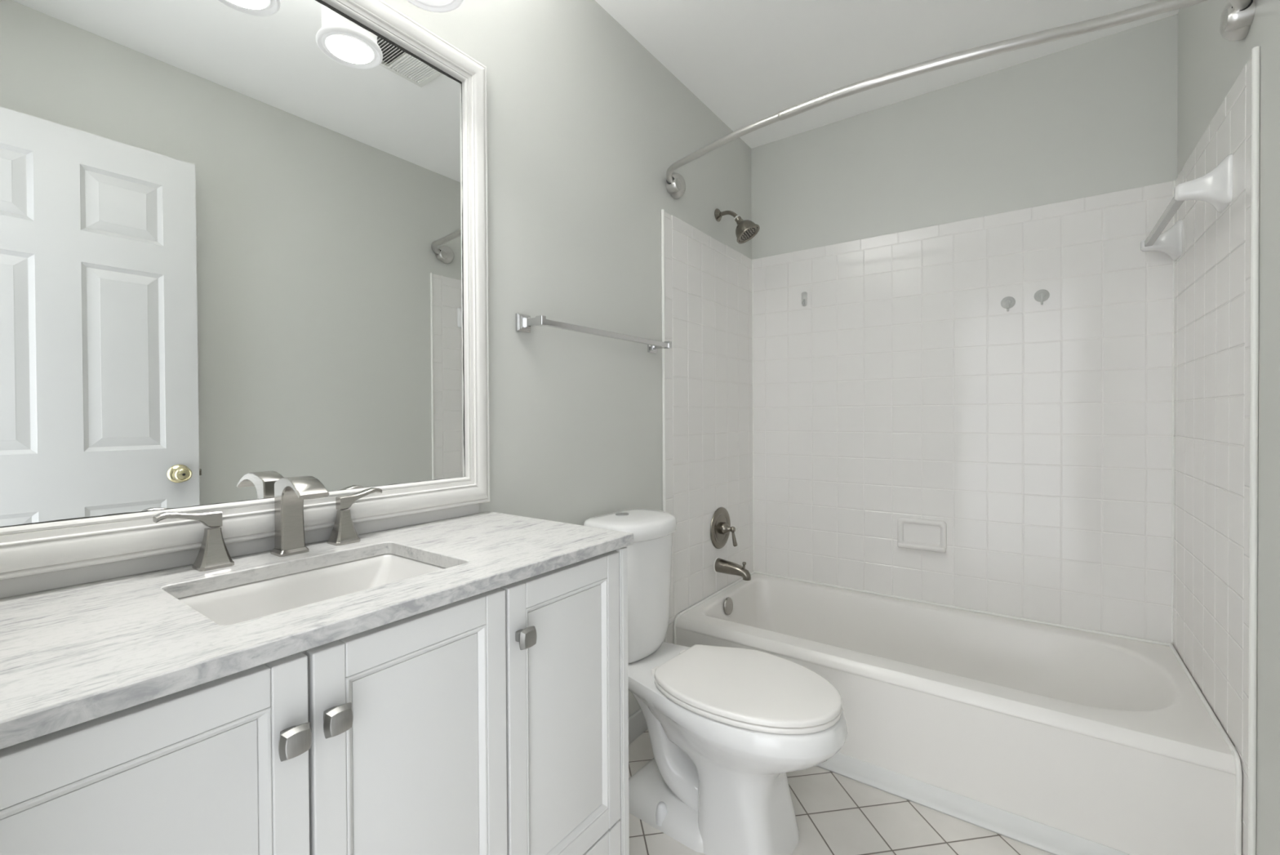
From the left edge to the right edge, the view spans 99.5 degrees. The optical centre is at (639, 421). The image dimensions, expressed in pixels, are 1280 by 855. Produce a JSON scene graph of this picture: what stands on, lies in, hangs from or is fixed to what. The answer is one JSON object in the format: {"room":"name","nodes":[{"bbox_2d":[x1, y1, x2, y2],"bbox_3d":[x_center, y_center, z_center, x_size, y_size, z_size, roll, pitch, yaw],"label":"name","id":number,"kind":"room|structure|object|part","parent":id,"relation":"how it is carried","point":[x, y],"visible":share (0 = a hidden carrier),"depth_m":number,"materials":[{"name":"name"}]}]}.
{"room":"bathroom","nodes":[
{"label":"bathroom","id":0,"kind":"room"},
{"bbox_2d":[382,0,754,717],"bbox_3d":[-0.232,-0.115,1.668,0.105,2.441,2.763,0,1,36],"label":"wall","id":1,"kind":"structure","parent":0,"point":[586,126],"depth_m":1.79,"materials":[{"name":"grey paint"}]},
{"bbox_2d":[0,502,479,598],"bbox_3d":[-0.665,0.220,0.990,0.008,0.027,0.894,0,1,36],"label":"backsplash","id":2,"kind":"structure","parent":1,"relation":"attached to","point":[25,584],"depth_m":0.86,"materials":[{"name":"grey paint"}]},
{"bbox_2d":[0,0,489,579],"bbox_3d":[-0.653,-0.336,0.986,0.036,1.083,0.917,0,1,36],"label":"wall mirror","id":3,"kind":"object","parent":1,"relation":"attached to","point":[243,244],"visible":0.9,"depth_m":0.92,"materials":[{"name":"white wood"}]},
{"bbox_2d":[406,0,463,12],"bbox_3d":[-0.580,-0.984,0.913,0.238,0.282,0.600,0,1,36],"label":"vanity light","id":4,"kind":"object","parent":1,"relation":"attached to","point":[435,6],"visible":1,"depth_m":1.10,"materials":[{"name":"white glass"}]},
{"bbox_2d":[515,312,671,353],"bbox_3d":[-0.106,-0.270,1.701,0.084,0.047,0.664,0,1,36],"label":"towel bar","id":5,"kind":"object","parent":1,"relation":"attached to","point":[523,322],"visible":1,"depth_m":1.54,"materials":[{"name":"silver metal"}]},
{"bbox_3d":[-0.282,-0.266,1.447,0.071,0.026,0.016,0,1,36],"label":"post","id":6,"kind":"part","parent":5,"relation":"part of","materials":[{"name":"silver metal"}]},
{"bbox_3d":[0.080,-0.273,1.947,0.071,0.026,0.016,0,1,36],"label":"post","id":7,"kind":"part","parent":5,"relation":"part of","materials":[{"name":"silver metal"}]},
{"bbox_2d":[628,708,647,744],"bbox_3d":[-0.143,1.063,1.713,0.013,0.085,0.785,0,1,36],"label":"baseboard","id":8,"kind":"structure","parent":1,"relation":"attached to","point":[637,726],"depth_m":1.88,"materials":[{"name":"grey paint"}]},
{"bbox_2d":[710,506,737,548],"bbox_3d":[0.386,0.470,2.375,0.082,0.183,0.183,0,1,36],"label":"shower valve","id":9,"kind":"object","parent":1,"relation":"attached to","point":[720,526],"visible":1,"depth_m":2.36,"materials":[{"name":"silver metal"}]},
{"bbox_3d":[0.386,0.470,2.374,0.064,0.053,0.053,0,1,36],"label":"handle","id":10,"kind":"part","parent":9,"relation":"part of","materials":[{"name":"silver metal"}]},
{"bbox_3d":[0.413,0.509,2.363,0.023,0.071,0.022,0,1,36],"label":"lever","id":11,"kind":"part","parent":9,"relation":"part of","materials":[{"name":"silver metal"}]},
{"bbox_2d":[713,556,751,580],"bbox_3d":[0.402,0.633,2.334,0.160,0.074,0.067,0,1,36],"label":"tub spout","id":12,"kind":"object","parent":1,"relation":"attached to","point":[722,566],"visible":1,"depth_m":2.32,"materials":[{"name":"silver metal"}]},
{"bbox_3d":[0.444,0.614,2.304,0.016,0.035,0.016,0,1,36],"label":"diverter knob","id":13,"kind":"part","parent":12,"relation":"part of","materials":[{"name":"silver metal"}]},
{"bbox_2d":[714,208,759,244],"bbox_3d":[0.423,-0.853,2.340,0.191,0.169,0.110,0,1,36],"label":"shower","id":14,"kind":"object","parent":1,"relation":"attached to","point":[746,229],"visible":1,"depth_m":2.31,"materials":[{"name":"silver metal"}]},
{"bbox_3d":[0.387,-0.896,2.356,0.093,0.048,0.017,0,1,36],"label":"arm","id":15,"kind":"part","parent":14,"relation":"part of","materials":[{"name":"silver metal"}]},
{"bbox_2d":[666,0,1255,198],"bbox_3d":[0.694,-0.910,1.586,1.515,0.095,0.266,0,1,36],"label":"shower curtain rod","id":16,"kind":"object","parent":1,"relation":"attached to","point":[1237,17],"visible":1,"depth_m":1.34,"materials":[{"name":"grey metal"}]},
{"bbox_2d":[628,728,1053,854],"bbox_3d":[0.421,1.137,1.212,1.700,0.060,2.763,0,1,36],"label":"floor","id":17,"kind":"structure","parent":0,"point":[836,814],"depth_m":1.47,"materials":[{"name":"tile"}]},
{"bbox_2d":[0,546,629,854],"bbox_3d":[-0.461,0.686,0.872,0.477,0.858,0.909,0,1,36],"label":"vanity cabinet","id":18,"kind":"object","parent":17,"relation":"on","point":[495,721],"visible":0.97,"depth_m":0.70,"materials":[{"name":"white paint"}]},
{"bbox_3d":[-0.472,0.644,0.514,0.017,0.661,0.215,0,1,36],"label":"panel","id":19,"kind":"part","parent":18,"relation":"part of","materials":[{"name":"white paint"}]},
{"bbox_3d":[-0.472,0.644,0.514,0.020,0.748,0.290,0,1,36],"label":"door","id":20,"kind":"part","parent":18,"relation":"part of","materials":[{"name":"white paint"}]},
{"bbox_3d":[-0.383,0.351,0.597,0.029,0.033,0.033,0,1,36],"label":"knob","id":21,"kind":"part","parent":18,"relation":"part of","materials":[{"name":"grey metal"}]},
{"bbox_2d":[0,511,633,749],"bbox_3d":[-0.473,0.244,0.869,0.462,0.022,0.932,0,1,36],"label":"countertop","id":22,"kind":"structure","parent":18,"relation":"on","point":[74,655],"depth_m":0.66,"materials":[{"name":"stone"}]},
{"bbox_2d":[152,475,382,571],"bbox_3d":[-0.599,0.165,0.936,0.123,0.138,0.348,0,1,36],"label":"faucet","id":23,"kind":"object","parent":22,"relation":"on","point":[290,492],"visible":1,"depth_m":0.94,"materials":[{"name":"silver metal"}]},
{"bbox_3d":[-0.708,0.155,0.851,0.020,0.032,0.081,0,1,36],"label":"lever","id":24,"kind":"part","parent":23,"relation":"part of","materials":[{"name":"silver metal"}]},
{"bbox_3d":[-0.690,0.203,0.876,0.046,0.062,0.046,0,1,36],"label":"handle","id":25,"kind":"part","parent":23,"relation":"part of","materials":[{"name":"silver metal"}]},
{"bbox_3d":[-0.623,0.229,0.964,0.044,0.010,0.047,0,1,36],"label":"spout","id":26,"kind":"part","parent":23,"relation":"part of","materials":[{"name":"silver metal"}]},
{"bbox_3d":[-0.590,0.162,0.940,0.114,0.132,0.047,0,1,36],"label":"spout","id":27,"kind":"part","parent":23,"relation":"part of","materials":[{"name":"silver metal"}]},
{"bbox_3d":[-0.570,0.201,1.042,0.046,0.062,0.046,0,1,36],"label":"handle","id":28,"kind":"part","parent":23,"relation":"part of","materials":[{"name":"silver metal"}]},
{"bbox_3d":[-0.552,0.151,1.067,0.020,0.034,0.081,0,1,36],"label":"lever","id":29,"kind":"part","parent":23,"relation":"part of","materials":[{"name":"silver metal"}]},
{"bbox_2d":[177,553,445,625],"bbox_3d":[-0.482,0.315,0.836,0.278,0.117,0.364,0,1,36],"label":"undermount sink","id":30,"kind":"object","parent":22,"relation":"in","point":[236,604],"visible":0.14,"depth_m":0.92,"materials":[{"name":"white ceramic"}]},
{"bbox_3d":[-0.356,0.348,0.634,0.029,0.033,0.033,0,1,36],"label":"knob","id":31,"kind":"part","parent":18,"relation":"part of","materials":[{"name":"grey metal"}]},
{"bbox_3d":[-0.301,0.641,0.750,0.020,0.748,0.284,0,1,36],"label":"door","id":32,"kind":"part","parent":18,"relation":"part of","materials":[{"name":"white paint"}]},
{"bbox_3d":[-0.301,0.641,0.750,0.017,0.661,0.209,0,1,36],"label":"panel","id":33,"kind":"part","parent":18,"relation":"part of","materials":[{"name":"white paint"}]},
{"bbox_3d":[-0.185,0.346,0.870,0.029,0.033,0.033,0,1,36],"label":"knob","id":34,"kind":"part","parent":18,"relation":"part of","materials":[{"name":"grey metal"}]},
{"bbox_3d":[-0.132,0.534,0.985,0.020,0.540,0.286,0,1,36],"label":"door","id":35,"kind":"part","parent":18,"relation":"part of","materials":[{"name":"white paint"}]},
{"bbox_3d":[-0.131,0.534,0.984,0.017,0.454,0.211,0,1,36],"label":"panel","id":36,"kind":"part","parent":18,"relation":"part of","materials":[{"name":"white paint"}]},
{"bbox_3d":[-0.130,0.910,0.988,0.020,0.202,0.286,0,1,36],"label":"drawer","id":37,"kind":"part","parent":18,"relation":"part of","materials":[{"name":"white paint"}]},
{"bbox_2d":[583,508,848,854],"bbox_3d":[0.189,0.697,1.508,0.746,0.817,0.370,0,1,38],"label":"toilet","id":38,"kind":"object","parent":17,"relation":"on","point":[726,726],"visible":0.98,"depth_m":1.40,"materials":[{"name":"white ceramic"}]},
{"bbox_3d":[-0.017,0.317,1.666,0.225,0.052,0.296,0,1,38],"label":"tank lid","id":39,"kind":"part","parent":38,"relation":"part of","materials":[{"name":"white ceramic"}]},
{"bbox_3d":[-0.017,0.528,1.669,0.201,0.377,0.276,0,1,38],"label":"tank","id":40,"kind":"part","parent":38,"relation":"part of","materials":[{"name":"white ceramic"}]},
{"bbox_3d":[0.201,0.908,1.501,0.718,0.394,0.370,0,1,38],"label":"bowl","id":41,"kind":"part","parent":38,"relation":"part of","materials":[{"name":"white ceramic"}]},
{"bbox_3d":[0.288,0.704,1.429,0.468,0.016,0.363,0,1,38],"label":"seat","id":42,"kind":"part","parent":38,"relation":"part of","materials":[{"name":"white plastic"}]},
{"bbox_3d":[0.288,0.687,1.429,0.470,0.018,0.364,0,1,38],"label":"lid","id":43,"kind":"part","parent":38,"relation":"part of","materials":[{"name":"white plastic"}]},
{"bbox_2d":[673,570,1242,854],"bbox_3d":[0.952,0.910,1.945,1.497,0.334,0.744,0,1,36],"label":"bathtub","id":44,"kind":"object","parent":17,"relation":"on","point":[1109,740],"visible":0.83,"depth_m":1.60,"materials":[{"name":"white ceramic"}]},
{"bbox_3d":[0.378,0.789,2.314,0.018,0.073,0.074,0,1,36],"label":"overflow plate","id":45,"kind":"part","parent":44,"relation":"part of","materials":[{"name":"silver metal"}]},
{"bbox_2d":[815,751,1130,854],"bbox_3d":[0.728,1.078,1.636,1.492,0.047,0.046,0,1,36],"label":"baseboard","id":46,"kind":"structure","parent":44,"relation":"attached to","point":[1045,837],"depth_m":1.50,"materials":[{"name":"grey paint"}]},
{"bbox_2d":[595,0,1179,148],"bbox_3d":[0.407,-1.364,1.189,1.700,0.060,2.763,0,1,36],"label":"ceiling","id":47,"kind":"structure","parent":0,"point":[748,62],"depth_m":1.92,"materials":[{"name":"white paint"}]},
{"bbox_2d":[751,13,1177,646],"bbox_3d":[1.194,-0.128,2.279,1.514,2.441,0.100,0,1,36],"label":"wall","id":48,"kind":"structure","parent":0,"point":[1040,436],"depth_m":2.11,"materials":[{"name":"white tile"}]},
{"bbox_2d":[801,291,807,306],"bbox_3d":[0.758,-0.570,2.513,0.027,0.068,0.029,0,1,36],"label":"hook","id":49,"kind":"object","parent":48,"relation":"attached to","point":[804,295],"visible":1,"depth_m":2.52,"materials":[{"name":"white"}]},
{"bbox_2d":[897,516,946,552],"bbox_3d":[1.155,0.466,2.228,0.180,0.125,0.043,0,1,36],"label":"soap dish","id":50,"kind":"object","parent":48,"relation":"attached to","point":[927,535],"visible":1,"depth_m":2.23,"materials":[{"name":"white ceramic"}]},
{"bbox_2d":[897,540,946,552],"bbox_3d":[1.155,0.515,2.227,0.177,0.027,0.040,0,1,36],"label":"tray","id":51,"kind":"object","parent":50,"relation":"on","point":[940,546],"depth_m":2.22,"materials":[{"name":"white ceramic"}]},
{"bbox_2d":[1000,296,1015,311],"bbox_3d":[1.392,-0.445,2.050,0.046,0.060,0.032,0,1,36],"label":"hook","id":52,"kind":"object","parent":48,"relation":"attached to","point":[1008,302],"visible":1,"depth_m":2.05,"materials":[{"name":"grey plastic"}]},
{"bbox_3d":[1.390,-0.436,2.046,0.007,0.042,0.024,0,1,36],"label":"hook arm","id":53,"kind":"part","parent":52,"relation":"part of","materials":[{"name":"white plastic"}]},
{"bbox_2d":[1034,288,1049,304],"bbox_3d":[1.475,-0.458,1.989,0.046,0.060,0.032,0,1,36],"label":"hook","id":54,"kind":"object","parent":48,"relation":"attached to","point":[1041,295],"visible":1,"depth_m":1.99,"materials":[{"name":"grey plastic"}]},
{"bbox_3d":[1.473,-0.449,1.986,0.007,0.042,0.024,0,1,36],"label":"hook arm","id":55,"kind":"part","parent":54,"relation":"part of","materials":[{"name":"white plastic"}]},
{"bbox_2d":[1171,0,1279,854],"bbox_3d":[1.060,-0.113,0.733,0.105,2.441,2.763,0,1,36],"label":"wall","id":56,"kind":"structure","parent":0,"point":[1225,486],"depth_m":1.26,"materials":[{"name":"white tile"}]},
{"bbox_2d":[1140,154,1232,261],"bbox_3d":[1.544,-0.580,1.557,0.090,0.114,0.628,0,1,36],"label":"towel bar","id":57,"kind":"object","parent":56,"relation":"attached to","point":[1215,188],"visible":1,"depth_m":1.35,"materials":[{"name":"white ceramic"}]}
]}

